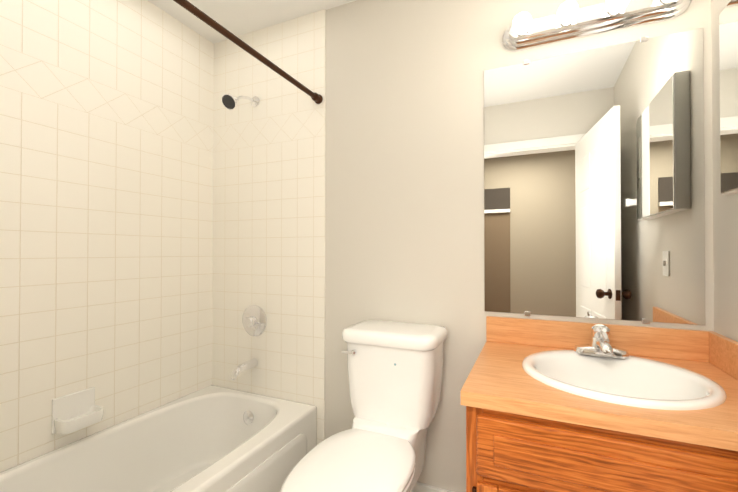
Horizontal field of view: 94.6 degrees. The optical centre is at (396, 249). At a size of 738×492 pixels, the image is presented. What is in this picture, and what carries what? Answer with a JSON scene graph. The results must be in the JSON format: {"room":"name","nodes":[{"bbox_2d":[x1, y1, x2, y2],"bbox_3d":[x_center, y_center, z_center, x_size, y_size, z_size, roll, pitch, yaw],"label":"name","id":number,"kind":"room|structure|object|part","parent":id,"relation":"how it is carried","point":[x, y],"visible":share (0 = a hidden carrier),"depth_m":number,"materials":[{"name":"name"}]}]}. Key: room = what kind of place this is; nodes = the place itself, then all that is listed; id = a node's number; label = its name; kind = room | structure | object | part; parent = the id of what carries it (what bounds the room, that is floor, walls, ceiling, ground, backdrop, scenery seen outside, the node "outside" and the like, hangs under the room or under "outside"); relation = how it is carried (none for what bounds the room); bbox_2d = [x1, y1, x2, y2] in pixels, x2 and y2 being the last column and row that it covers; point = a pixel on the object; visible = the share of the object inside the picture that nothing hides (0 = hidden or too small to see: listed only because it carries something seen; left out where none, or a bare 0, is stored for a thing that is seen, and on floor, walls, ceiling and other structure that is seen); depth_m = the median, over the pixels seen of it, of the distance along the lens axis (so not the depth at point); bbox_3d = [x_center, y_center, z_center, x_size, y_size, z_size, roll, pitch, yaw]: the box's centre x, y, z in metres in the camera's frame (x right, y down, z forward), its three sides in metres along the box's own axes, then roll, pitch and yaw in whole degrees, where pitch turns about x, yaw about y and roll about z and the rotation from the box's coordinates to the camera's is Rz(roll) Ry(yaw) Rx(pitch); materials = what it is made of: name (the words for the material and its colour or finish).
{"room":"bathroom","nodes":[
{"label":"bathroom","id":0,"kind":"room"},
{"bbox_2d":[148,0,355,43],"bbox_3d":[-0.293,-1.278,0.909,2.601,0.060,1.764,0,-1,22],"label":"ceiling","id":1,"kind":"structure","parent":0,"point":[238,17],"depth_m":1.78,"materials":[{"name":"white paint"}]},
{"bbox_2d":[325,0,713,491],"bbox_3d":[0.013,-0.021,1.661,2.601,2.440,0.120,0,-1,22],"label":"wall","id":2,"kind":"structure","parent":0,"point":[404,219],"depth_m":1.55,"materials":[{"name":"beige paint"}]},
{"bbox_2d":[212,9,325,444],"bbox_3d":[-0.734,-0.019,1.891,0.787,2.440,0.008,0,-1,22],"label":"wall tile","id":3,"kind":"structure","parent":2,"relation":"attached to","point":[269,173],"depth_m":1.87,"materials":[{"name":"white tile"}]},
{"bbox_2d":[221,94,259,109],"bbox_3d":[-0.832,-0.794,1.819,0.079,0.142,0.212,0,-1,22],"label":"shower head","id":4,"kind":"object","parent":3,"relation":"attached to","point":[229,101],"visible":1,"depth_m":1.75},
{"bbox_2d":[231,358,257,380],"bbox_3d":[-0.826,0.648,1.839,0.054,0.075,0.146,0,-1,22],"label":"tub spout","id":5,"kind":"object","parent":3,"relation":"attached to","point":[243,367],"visible":1,"depth_m":1.82,"materials":[{"name":"silver metal"}]},
{"bbox_2d":[173,0,322,103],"bbox_3d":[-0.684,-0.782,1.057,0.048,0.048,1.512,0,-1,22],"label":"curtain rod","id":6,"kind":"object","parent":3,"relation":"attached to","point":[221,29],"visible":1,"depth_m":1.29,"materials":[{"name":"brown metal"}]},
{"bbox_2d":[242,305,266,335],"bbox_3d":[-0.810,0.401,1.882,0.176,0.176,0.058,0,-1,22],"label":"tub valve","id":7,"kind":"object","parent":3,"relation":"attached to","point":[254,319],"visible":1,"depth_m":1.88,"materials":[{"name":"silver metal"}]},
{"bbox_2d":[412,482,452,491],"bbox_3d":[0.015,1.131,1.576,0.829,0.135,0.016,0,-1,22],"label":"baseboard","id":8,"kind":"structure","parent":2,"relation":"attached to","point":[420,487],"depth_m":1.52,"materials":[{"name":"white"}]},
{"bbox_2d":[484,28,704,324],"bbox_3d":[0.718,-0.252,1.310,0.741,1.044,0.008,0,-1,22],"label":"mirror","id":9,"kind":"object","parent":2,"relation":"attached to","point":[593,183],"visible":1,"depth_m":1.29,"materials":[{"name":"clear glass"}]},
{"bbox_2d":[503,0,690,51],"bbox_3d":[0.716,-0.879,1.252,0.632,0.116,0.128,0,-1,22],"label":"sconce","id":10,"kind":"object","parent":2,"relation":"attached to","point":[569,20],"visible":1,"depth_m":1.27,"materials":[{"name":"silver metal"}]},
{"bbox_3d":[0.486,-0.875,1.314,0.072,0.072,0.072,0,-1,22],"label":"bulb","id":11,"kind":"part","parent":10,"relation":"part of","materials":[{"name":"white glass"}]},
{"bbox_2d":[516,29,529,36],"bbox_3d":[0.499,-0.875,1.347,0.054,0.054,0.014,0,-1,22],"label":"socket","id":12,"kind":"object","parent":10,"relation":"attached to","point":[527,34],"depth_m":1.35,"materials":[{"name":"silver metal"}]},
{"bbox_2d":[559,21,572,26],"bbox_3d":[0.646,-0.875,1.288,0.054,0.054,0.014,0,-1,22],"label":"socket","id":13,"kind":"object","parent":10,"relation":"attached to","point":[570,24],"depth_m":1.29,"materials":[{"name":"silver metal"}]},
{"bbox_3d":[0.633,-0.875,1.256,0.072,0.072,0.072,0,-1,22],"label":"bulb","id":14,"kind":"part","parent":10,"relation":"part of","materials":[{"name":"white glass"}]},
{"bbox_2d":[607,10,622,15],"bbox_3d":[0.792,-0.876,1.229,0.054,0.054,0.014,0,-1,22],"label":"socket","id":15,"kind":"object","parent":10,"relation":"attached to","point":[620,13],"depth_m":1.23,"materials":[{"name":"silver metal"}]},
{"bbox_3d":[0.779,-0.876,1.197,0.072,0.072,0.072,0,-1,22],"label":"bulb","id":16,"kind":"part","parent":10,"relation":"part of","materials":[{"name":"white glass"}]},
{"bbox_2d":[659,0,674,3],"bbox_3d":[0.939,-0.876,1.171,0.054,0.054,0.014,0,-1,22],"label":"socket","id":17,"kind":"object","parent":10,"relation":"attached to","point":[660,1],"depth_m":1.17,"materials":[{"name":"silver metal"}]},
{"bbox_2d":[711,0,737,341],"bbox_3d":[0.837,-0.032,0.380,0.120,2.440,1.644,0,-1,22],"label":"wall","id":18,"kind":"structure","parent":0,"point":[725,247],"depth_m":1.12,"materials":[{"name":"beige paint"}]},
{"bbox_2d":[719,0,737,194],"bbox_3d":[0.896,-0.436,0.767,0.054,0.545,0.520,0,-1,22],"label":"upper cabinet","id":19,"kind":"object","parent":18,"relation":"attached to","point":[728,36],"visible":1,"depth_m":0.97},
{"bbox_3d":[-0.293,1.222,0.886,2.601,0.060,1.764,0,-1,22],"label":"floor","id":20,"kind":"structure","parent":0,"visible":0},
{"bbox_2d":[0,385,316,491],"bbox_3d":[-1.027,0.995,1.180,0.761,0.400,1.510,0,-1,22],"label":"bathtub","id":21,"kind":"object","parent":20,"relation":"on","point":[211,438],"visible":1,"depth_m":1.57,"materials":[{"name":"white ceramic"}]},
{"bbox_3d":[-0.680,1.004,1.040,0.014,0.270,1.320,0,-1,22],"label":"apron panel","id":22,"kind":"part","parent":21,"relation":"part of","materials":[{"name":"white ceramic"}]},
{"bbox_2d":[280,320,446,491],"bbox_3d":[-0.098,0.762,1.219,0.416,0.866,0.758,0,-1,22],"label":"toilet","id":23,"kind":"object","parent":20,"relation":"on","point":[395,370],"visible":1,"depth_m":1.30,"materials":[{"name":"white ceramic"}]},
{"bbox_3d":[-0.199,0.422,1.390,0.057,0.012,0.009,0,-1,22],"label":"lever","id":24,"kind":"part","parent":23,"relation":"part of","materials":[{"name":"silver metal"}]},
{"bbox_3d":[-0.006,0.358,1.451,0.416,0.054,0.265,0,-1,22],"label":"tank lid","id":25,"kind":"part","parent":23,"relation":"part of","materials":[{"name":"white ceramic"}]},
{"bbox_3d":[-0.005,0.541,1.453,0.386,0.312,0.233,0,-1,22],"label":"tank","id":26,"kind":"part","parent":23,"relation":"part of","materials":[{"name":"white ceramic"}]},
{"bbox_3d":[-0.145,0.742,1.101,0.376,0.022,0.505,0,-1,22],"label":"seat","id":27,"kind":"part","parent":23,"relation":"part of","materials":[{"name":"white ceramic"}]},
{"bbox_2d":[461,316,737,491],"bbox_3d":[0.627,0.728,1.035,0.754,0.931,0.566,0,-1,22],"label":"bathroom vanity","id":28,"kind":"object","parent":20,"relation":"on","point":[559,406],"visible":1,"depth_m":0.88,"materials":[{"name":"brown wood"}]},
{"bbox_3d":[0.372,0.651,0.850,0.228,0.055,0.018,0,-1,22],"label":"door rail","id":29,"kind":"part","parent":28,"relation":"part of","materials":[{"name":"brown wood"}]},
{"bbox_3d":[0.540,0.614,0.804,0.654,0.040,0.020,0,-1,22],"label":"rail","id":30,"kind":"part","parent":28,"relation":"part of","materials":[{"name":"brown wood"}]},
{"bbox_2d":[461,341,737,450],"bbox_3d":[0.627,0.402,1.038,0.754,0.038,0.566,0,-1,22],"label":"countertop","id":31,"kind":"structure","parent":28,"relation":"on","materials":[{"name":"laminate"}]},
{"bbox_2d":[574,324,628,358],"bbox_3d":[0.702,0.316,1.156,0.168,0.105,0.149,0,-1,22],"label":"faucet","id":32,"kind":"object","parent":31,"relation":"on","point":[600,347],"depth_m":1.18,"materials":[{"name":"silver metal"}]},
{"bbox_2d":[522,350,726,409],"bbox_3d":[0.653,0.453,1.031,0.510,0.170,0.452,0,-1,22],"label":"sink","id":33,"kind":"object","parent":31,"relation":"in","point":[615,379],"depth_m":1.07,"materials":[{"name":"white ceramic"}]},
{"bbox_3d":[0.533,0.523,0.787,0.684,0.160,0.018,0,-1,22],"label":"drawer","id":34,"kind":"part","parent":28,"relation":"part of","materials":[{"name":"brown wood"}]},
{"bbox_3d":[0.540,0.436,0.805,0.654,0.035,0.020,0,-1,22],"label":"rail","id":35,"kind":"part","parent":28,"relation":"part of","materials":[{"name":"brown wood"}]},
{"bbox_3d":[-1.466,-0.024,1.303,0.120,2.440,1.644,0,-1,22],"label":"wall","id":36,"kind":"structure","parent":0,"visible":0},
{"bbox_2d":[0,0,213,471],"bbox_3d":[-1.385,-0.024,1.335,0.008,2.440,1.524,0,-1,22],"label":"wall tile","id":37,"kind":"structure","parent":36,"relation":"attached to","point":[106,188],"depth_m":1.51,"materials":[{"name":"white tile"}]},
{"bbox_2d":[52,387,103,434],"bbox_3d":[-1.304,0.666,1.397,0.092,0.138,0.140,0,-1,22],"label":"soap dish","id":38,"kind":"object","parent":37,"relation":"attached to","point":[74,412],"visible":1,"depth_m":1.39,"materials":[{"name":"white ceramic"}]},
{"bbox_2d":[54,405,103,434],"bbox_3d":[-1.304,0.700,1.397,0.092,0.050,0.140,0,-1,22],"label":"tray","id":39,"kind":"object","parent":38,"relation":"on","point":[72,420],"depth_m":1.38,"materials":[{"name":"white ceramic"}]}
]}

